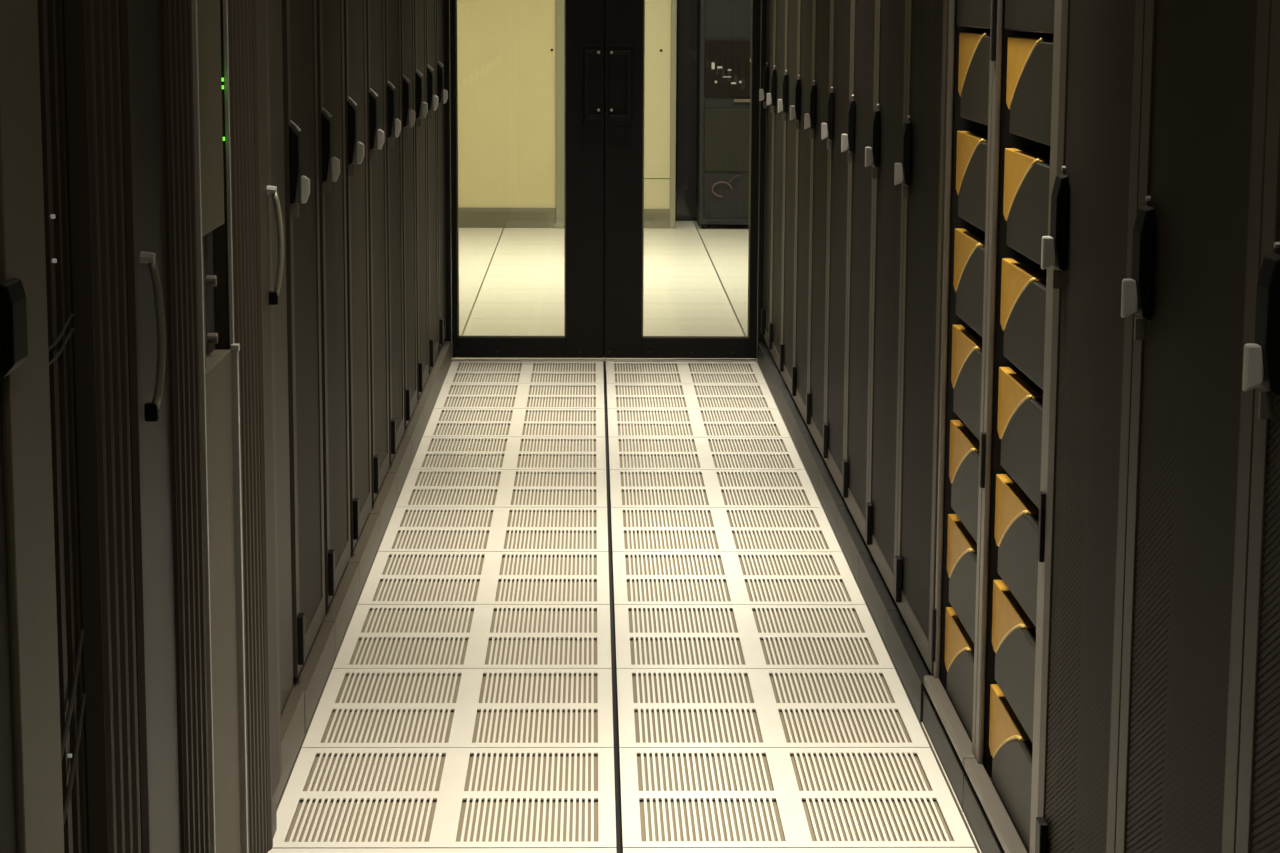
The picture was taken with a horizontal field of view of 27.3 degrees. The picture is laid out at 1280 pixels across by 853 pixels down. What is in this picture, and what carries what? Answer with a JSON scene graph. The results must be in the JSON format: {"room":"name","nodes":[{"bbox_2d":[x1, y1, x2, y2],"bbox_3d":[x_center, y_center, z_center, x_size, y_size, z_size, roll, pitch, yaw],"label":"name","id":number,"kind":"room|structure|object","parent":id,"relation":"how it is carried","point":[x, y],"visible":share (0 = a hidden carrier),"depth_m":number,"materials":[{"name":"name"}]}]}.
{"room":"server room","nodes":[
{"label":"server room","id":0,"kind":"room"},
{"bbox_2d":[450,0,670,208],"bbox_3d":[-1.625,-2.675,16.154,3.630,2.900,0.100,0,9,-1],"label":"wall","id":1,"kind":"structure","parent":0,"point":[506,62],"depth_m":16.23,"materials":[{"name":"yellow paint"}]},
{"bbox_2d":[458,208,555,227],"bbox_3d":[-1.983,-1.297,16.312,2.925,0.125,0.019,0,9,-1],"label":"baseboard","id":2,"kind":"structure","parent":1,"relation":"attached to","point":[467,217],"depth_m":16.32,"materials":[{"name":"yellow plastic"}]},
{"bbox_2d":[554,0,563,227],"bbox_3d":[-0.477,-2.671,16.158,0.095,2.900,0.134,0,9,-1],"label":"trim","id":3,"kind":"structure","parent":1,"relation":"attached to","point":[559,223],"depth_m":16.22,"materials":[{"name":"yellow paint"}]},
{"bbox_2d":[644,209,669,227],"bbox_3d":[-0.131,-1.292,16.349,0.630,0.120,0.020,0,9,-1],"label":"baseboard","id":4,"kind":"structure","parent":1,"relation":"attached to","point":[653,218],"depth_m":16.34,"materials":[{"name":"yellow plastic"}]},
{"bbox_2d":[670,0,676,228],"bbox_3d":[0.193,-2.802,16.986,0.035,2.900,1.780,0,9,-1],"label":"trim","id":5,"kind":"structure","parent":1,"relation":"attached to","point":[673,2],"depth_m":16.23,"materials":[{"name":"yellow paint"}]},
{"bbox_2d":[276,221,981,852],"bbox_3d":[-0.097,0.151,7.977,6.400,0.040,20.700,0,9,-1],"label":"floor","id":6,"kind":"structure","parent":0,"point":[511,280],"depth_m":13.03,"materials":[{"name":"laminate"}]},
{"bbox_2d":[0,0,140,852],"bbox_3d":[-1.107,-0.019,2.645,1.087,2.000,0.681,0,9,-1],"label":"tall cabinet","id":7,"kind":"object","parent":6,"relation":"on","point":[69,752],"visible":1,"depth_m":2.73,"materials":[{"name":"black metal"}]},
{"bbox_2d":[118,0,209,852],"bbox_3d":[-1.112,-0.118,3.252,1.100,2.000,0.531,0,9,-1],"label":"tall cabinet","id":8,"kind":"object","parent":6,"relation":"on","point":[155,36],"visible":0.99,"depth_m":3.26,"materials":[{"name":"black metal"}]},
{"bbox_2d":[191,0,266,852],"bbox_3d":[-1.130,-0.210,3.819,1.083,2.000,0.601,0,9,-1],"label":"tall cabinet","id":9,"kind":"object","parent":6,"relation":"on","point":[221,29],"visible":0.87,"depth_m":3.86,"materials":[{"name":"black metal"}]},
{"bbox_2d":[251,0,304,852],"bbox_3d":[-1.134,-0.325,4.520,1.100,2.000,0.801,0,9,-1],"label":"tall cabinet","id":10,"kind":"object","parent":6,"relation":"on","point":[284,705],"visible":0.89,"depth_m":4.39,"materials":[{"name":"black metal"}]},
{"bbox_2d":[282,0,334,733],"bbox_3d":[-1.187,-0.439,5.223,1.108,2.000,0.599,0,9,-1],"label":"rack","id":11,"kind":"object","parent":6,"relation":"on","point":[313,640],"visible":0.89,"depth_m":5.28,"materials":[{"name":"black metal"}]},
{"bbox_2d":[316,0,359,656],"bbox_3d":[-1.197,-0.536,5.817,1.108,2.000,0.599,0,9,-1],"label":"rack","id":12,"kind":"object","parent":6,"relation":"on","point":[342,577],"visible":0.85,"depth_m":5.88,"materials":[{"name":"black metal"}]},
{"bbox_2d":[343,0,379,592],"bbox_3d":[-1.208,-0.633,6.411,1.108,2.000,0.599,0,9,-1],"label":"rack","id":13,"kind":"object","parent":6,"relation":"on","point":[364,526],"visible":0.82,"depth_m":6.48,"materials":[{"name":"black metal"}]},
{"bbox_2d":[366,0,396,541],"bbox_3d":[-1.218,-0.729,7.005,1.108,2.000,0.599,0,9,-1],"label":"rack","id":14,"kind":"object","parent":6,"relation":"on","point":[384,484],"visible":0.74,"depth_m":7.08,"materials":[{"name":"black metal"}]},
{"bbox_2d":[384,0,410,497],"bbox_3d":[-1.229,-0.826,7.600,1.108,2.000,0.599,0,9,-1],"label":"rack","id":15,"kind":"object","parent":6,"relation":"on","point":[399,447],"visible":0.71,"depth_m":7.67,"materials":[{"name":"black metal"}]},
{"bbox_2d":[395,0,423,462],"bbox_3d":[-1.239,-0.923,8.194,1.108,2.000,0.599,0,9,-1],"label":"rack","id":16,"kind":"object","parent":6,"relation":"on","point":[413,415],"visible":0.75,"depth_m":8.27,"materials":[{"name":"black metal"}]},
{"bbox_2d":[409,0,434,428],"bbox_3d":[-1.250,-1.019,8.788,1.108,2.000,0.599,0,9,-1],"label":"rack","id":17,"kind":"object","parent":6,"relation":"on","point":[425,389],"visible":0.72,"depth_m":8.86,"materials":[{"name":"black metal"}]},
{"bbox_2d":[421,0,443,400],"bbox_3d":[-1.260,-1.116,9.382,1.108,2.000,0.599,0,9,-1],"label":"rack","id":18,"kind":"object","parent":6,"relation":"on","point":[436,365],"visible":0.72,"depth_m":9.43,"materials":[{"name":"black metal"}]},
{"bbox_2d":[431,0,450,377],"bbox_3d":[-1.270,-1.204,9.920,1.108,2.000,0.486,0,9,-1],"label":"rack","id":19,"kind":"object","parent":6,"relation":"on","point":[444,346],"visible":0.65,"depth_m":9.98,"materials":[{"name":"black metal"}]},
{"bbox_2d":[451,358,757,361],"bbox_3d":[-0.142,-0.262,10.371,1.219,0.006,0.042,0,9,-1],"label":"trim","id":20,"kind":"structure","parent":6,"relation":"on","point":[452,359],"depth_m":10.36,"materials":[{"name":"grey metal"}]},
{"bbox_2d":[603,370,621,852],"bbox_3d":[-0.076,0.368,6.809,1.200,0.028,7.210,0,9,-1],"label":"trim","id":21,"kind":"structure","parent":6,"relation":"attached to","point":[611,592],"depth_m":5.83,"materials":[{"name":"black metal"}]},
{"bbox_2d":[268,361,976,852],"bbox_3d":[-0.082,0.290,7.095,1.199,0.030,6.595,0,9,-1],"label":"floor","id":22,"kind":"structure","parent":6,"relation":"on","point":[671,797],"depth_m":5.74,"materials":[{"name":"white metal"}]},
{"bbox_2d":[614,364,757,382],"bbox_3d":[0.168,-0.197,10.061,0.582,0.004,0.585,0,9,-1],"label":"floor vent","id":23,"kind":"object","parent":22,"relation":"on","point":[623,373],"depth_m":10.04,"materials":[{"name":"white metal"}]},
{"bbox_2d":[615,386,767,407],"bbox_3d":[0.179,-0.101,9.469,0.582,0.004,0.585,0,9,-1],"label":"floor vent","id":24,"kind":"object","parent":22,"relation":"on","point":[625,396],"depth_m":9.45,"materials":[{"name":"white metal"}]},
{"bbox_2d":[617,411,779,435],"bbox_3d":[0.189,-0.004,8.877,0.582,0.004,0.585,0,9,-1],"label":"floor vent","id":25,"kind":"object","parent":22,"relation":"on","point":[629,423],"depth_m":8.86,"materials":[{"name":"white metal"}]},
{"bbox_2d":[619,440,793,467],"bbox_3d":[0.200,0.092,8.285,0.582,0.004,0.585,0,9,-1],"label":"floor vent","id":26,"kind":"object","parent":22,"relation":"on","point":[632,453],"depth_m":8.27,"materials":[{"name":"white metal"}]},
{"bbox_2d":[623,511,828,548],"bbox_3d":[0.221,0.285,7.101,0.582,0.004,0.585,0,9,-1],"label":"floor vent","id":27,"kind":"object","parent":22,"relation":"on","point":[641,529],"depth_m":7.09,"materials":[{"name":"white metal"}]},
{"bbox_2d":[628,609,877,664],"bbox_3d":[0.242,0.477,5.916,0.582,0.004,0.585,0,9,-1],"label":"floor vent","id":28,"kind":"object","parent":22,"relation":"on","point":[655,636],"depth_m":5.90,"materials":[{"name":"white metal"}]},
{"bbox_2d":[675,0,697,220],"bbox_3d":[0.654,-2.428,17.187,0.875,2.100,0.920,0,9,-1],"label":"tall cabinet","id":29,"kind":"object","parent":6,"relation":"on","point":[686,52],"visible":0.22,"depth_m":16.78,"materials":[{"name":"black metal"}]},
{"bbox_2d":[696,0,750,228],"bbox_3d":[0.665,-2.272,16.385,0.600,2.050,0.515,0,9,-1],"label":"rack","id":30,"kind":"object","parent":6,"relation":"on","point":[723,26],"visible":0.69,"depth_m":16.21,"materials":[{"name":"black metal"}]},
{"bbox_2d":[758,0,777,376],"bbox_3d":[1.012,-1.204,9.986,1.103,2.000,0.437,0,9,-1],"label":"rack","id":31,"kind":"object","parent":6,"relation":"on","point":[763,350],"visible":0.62,"depth_m":10.08,"materials":[{"name":"black metal"}]},
{"bbox_2d":[765,0,790,400],"bbox_3d":[1.021,-1.121,9.477,1.103,2.000,0.587,0,9,-1],"label":"rack","id":32,"kind":"object","parent":6,"relation":"on","point":[772,372],"visible":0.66,"depth_m":9.58,"materials":[{"name":"black metal"}]},
{"bbox_2d":[776,0,798,425],"bbox_3d":[1.031,-1.028,8.905,1.103,2.000,0.567,0,9,-1],"label":"rack","id":33,"kind":"object","parent":6,"relation":"on","point":[784,397],"visible":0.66,"depth_m":9.01,"materials":[{"name":"black metal"}]},
{"bbox_2d":[787,0,813,456],"bbox_3d":[1.041,-0.934,8.333,1.103,2.000,0.587,0,9,-1],"label":"rack","id":34,"kind":"object","parent":6,"relation":"on","point":[796,413],"visible":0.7,"depth_m":8.41,"materials":[{"name":"black metal"}]},
{"bbox_2d":[801,0,831,491],"bbox_3d":[1.052,-0.839,7.745,1.103,2.000,0.597,0,9,-1],"label":"rack","id":35,"kind":"object","parent":6,"relation":"on","point":[812,458],"visible":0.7,"depth_m":7.83,"materials":[{"name":"black metal"}]},
{"bbox_2d":[817,0,852,533],"bbox_3d":[1.062,-0.743,7.153,1.103,2.000,0.597,0,9,-1],"label":"rack","id":36,"kind":"object","parent":6,"relation":"on","point":[829,479],"visible":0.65,"depth_m":7.24,"materials":[{"name":"black metal"}]},
{"bbox_2d":[836,0,877,584],"bbox_3d":[1.073,-0.646,6.561,1.103,2.000,0.597,0,9,-1],"label":"rack","id":37,"kind":"object","parent":6,"relation":"on","point":[851,518],"visible":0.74,"depth_m":6.66,"materials":[{"name":"black metal"}]},
{"bbox_2d":[859,0,908,644],"bbox_3d":[1.083,-0.549,5.964,1.103,2.000,0.607,0,9,-1],"label":"rack","id":38,"kind":"object","parent":6,"relation":"on","point":[876,568],"visible":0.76,"depth_m":6.05,"materials":[{"name":"black metal"}]},
{"bbox_2d":[886,0,948,721],"bbox_3d":[1.094,-0.450,5.357,1.103,2.000,0.617,0,9,-1],"label":"rack","id":39,"kind":"object","parent":6,"relation":"on","point":[921,168],"visible":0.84,"depth_m":5.41,"materials":[{"name":"black metal"}]},
{"bbox_2d":[923,0,992,809],"bbox_3d":[1.090,-0.354,4.767,1.044,2.000,0.567,0,9,-1],"label":"storage rack","id":40,"kind":"object","parent":6,"relation":"on","point":[947,734],"visible":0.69,"depth_m":5.00,"materials":[{"name":"black metal"}]},
{"bbox_2d":[944,607,974,742],"bbox_3d":[1.001,0.468,4.906,0.814,0.160,0.495,0,9,-1],"label":"storage unit","id":41,"kind":"object","parent":40,"relation":"in","point":[959,647],"visible":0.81,"depth_m":4.91,"materials":[{"name":"black"}]},
{"bbox_2d":[947,514,976,644],"bbox_3d":[1.002,0.285,4.876,0.814,0.160,0.495,0,9,-1],"label":"storage unit","id":42,"kind":"object","parent":40,"relation":"in","point":[961,546],"visible":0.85,"depth_m":4.88,"materials":[{"name":"black metal"}]},
{"bbox_2d":[949,420,979,542],"bbox_3d":[1.003,0.103,4.846,0.814,0.160,0.495,0,9,-1],"label":"storage unit","id":43,"kind":"object","parent":40,"relation":"in","point":[964,452],"visible":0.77,"depth_m":4.85,"materials":[{"name":"black metal"}]},
{"bbox_2d":[951,325,982,440],"bbox_3d":[1.004,-0.079,4.817,0.814,0.160,0.495,0,9,-1],"label":"storage unit","id":44,"kind":"object","parent":40,"relation":"in","point":[966,370],"visible":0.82,"depth_m":4.82,"materials":[{"name":"black"}]},
{"bbox_2d":[953,228,984,336],"bbox_3d":[1.004,-0.261,4.787,0.814,0.160,0.495,0,9,-1],"label":"storage unit","id":45,"kind":"object","parent":40,"relation":"in","point":[969,246],"visible":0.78,"depth_m":4.79,"materials":[{"name":"black"}]},
{"bbox_2d":[956,131,987,231],"bbox_3d":[1.005,-0.444,4.757,0.814,0.160,0.495,0,9,-1],"label":"storage unit","id":46,"kind":"object","parent":40,"relation":"in","point":[971,161],"visible":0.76,"depth_m":4.76,"materials":[{"name":"black plastic"}]},
{"bbox_2d":[958,32,989,125],"bbox_3d":[1.006,-0.626,4.728,0.814,0.160,0.495,0,9,-1],"label":"storage unit","id":47,"kind":"object","parent":40,"relation":"in","point":[974,48],"visible":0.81,"depth_m":4.72,"materials":[{"name":"black plastic"}]},
{"bbox_2d":[963,0,1061,852],"bbox_3d":[1.101,-0.256,4.163,1.044,2.000,0.646,0,9,-1],"label":"storage rack","id":48,"kind":"object","parent":6,"relation":"on","point":[990,823],"visible":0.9,"depth_m":4.42,"materials":[{"name":"black metal"}]},
{"bbox_2d":[989,684,1032,852],"bbox_3d":[1.012,0.565,4.311,0.814,0.160,0.530,0,9,-1],"label":"storage unit","id":49,"kind":"object","parent":48,"relation":"in","point":[1011,748],"visible":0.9,"depth_m":4.30,"materials":[{"name":"black"}]},
{"bbox_2d":[992,580,1035,742],"bbox_3d":[1.012,0.382,4.281,0.814,0.160,0.530,0,9,-1],"label":"storage unit","id":50,"kind":"object","parent":48,"relation":"in","point":[1013,631],"visible":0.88,"depth_m":4.28,"materials":[{"name":"black metal"}]},
{"bbox_2d":[994,474,1038,625],"bbox_3d":[1.013,0.200,4.252,0.814,0.160,0.530,0,9,-1],"label":"storage unit","id":51,"kind":"object","parent":48,"relation":"in","point":[1016,515],"visible":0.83,"depth_m":4.24,"materials":[{"name":"black metal"}]},
{"bbox_2d":[997,367,1042,507],"bbox_3d":[1.014,0.018,4.222,0.814,0.160,0.530,0,9,-1],"label":"storage unit","id":52,"kind":"object","parent":48,"relation":"in","point":[1020,400],"visible":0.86,"depth_m":4.21,"materials":[{"name":"black"}]},
{"bbox_2d":[1000,258,1046,389],"bbox_3d":[1.015,-0.165,4.192,0.814,0.160,0.530,0,9,-1],"label":"storage unit","id":53,"kind":"object","parent":48,"relation":"in","point":[1023,282],"visible":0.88,"depth_m":4.18,"materials":[{"name":"black metal"}]},
{"bbox_2d":[1003,148,1049,268],"bbox_3d":[1.016,-0.347,4.163,0.814,0.160,0.530,0,9,-1],"label":"storage unit","id":54,"kind":"object","parent":48,"relation":"in","point":[1026,172],"visible":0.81,"depth_m":4.17,"materials":[{"name":"black"}]},
{"bbox_2d":[1006,37,1053,145],"bbox_3d":[1.017,-0.529,4.133,0.814,0.160,0.530,0,9,-1],"label":"storage unit","id":55,"kind":"object","parent":48,"relation":"in","point":[1029,60],"visible":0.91,"depth_m":4.11,"materials":[{"name":"black plastic"}]},
{"bbox_2d":[1035,0,1144,852],"bbox_3d":[1.126,-0.157,3.554,1.103,2.000,0.572,0,9,-1],"label":"rack","id":56,"kind":"object","parent":6,"relation":"on","point":[1094,197],"visible":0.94,"depth_m":3.58,"materials":[{"name":"black metal"}]},
{"bbox_2d":[1115,0,1271,852],"bbox_3d":[1.136,-0.062,2.973,1.103,2.000,0.600,0,9,-1],"label":"rack","id":57,"kind":"object","parent":6,"relation":"on","point":[1190,293],"visible":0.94,"depth_m":2.97,"materials":[{"name":"black metal"}]},
{"bbox_2d":[1235,0,1279,852],"bbox_3d":[1.147,0.035,2.378,1.103,2.000,0.599,0,9,-1],"label":"rack","id":58,"kind":"object","parent":6,"relation":"on","point":[1258,806],"visible":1,"depth_m":2.62,"materials":[{"name":"black metal"}]},
{"bbox_3d":[-0.133,-1.692,10.150,6.400,2.900,0.058,0,9,-1],"label":"wall partition","id":59,"kind":"structure","parent":0,"visible":0},
{"bbox_2d":[450,0,604,357],"bbox_3d":[-0.430,-1.309,10.182,0.609,2.108,0.099,0,9,-1],"label":"door","id":60,"kind":"structure","parent":59,"relation":"in","point":[584,20],"depth_m":10.26,"materials":[{"name":"black metal"}]},
{"bbox_2d":[439,0,769,359],"bbox_3d":[-0.135,-1.347,10.208,1.310,2.200,0.075,0,9,-1],"label":"trim","id":61,"kind":"structure","parent":59,"relation":"attached to","point":[763,45],"depth_m":10.24,"materials":[{"name":"black metal"}]},
{"bbox_2d":[604,0,760,357],"bbox_3d":[0.165,-1.308,10.191,0.602,2.108,0.095,0,9,-1],"label":"door","id":62,"kind":"structure","parent":59,"relation":"in","point":[624,19],"depth_m":10.27,"materials":[{"name":"black metal"}]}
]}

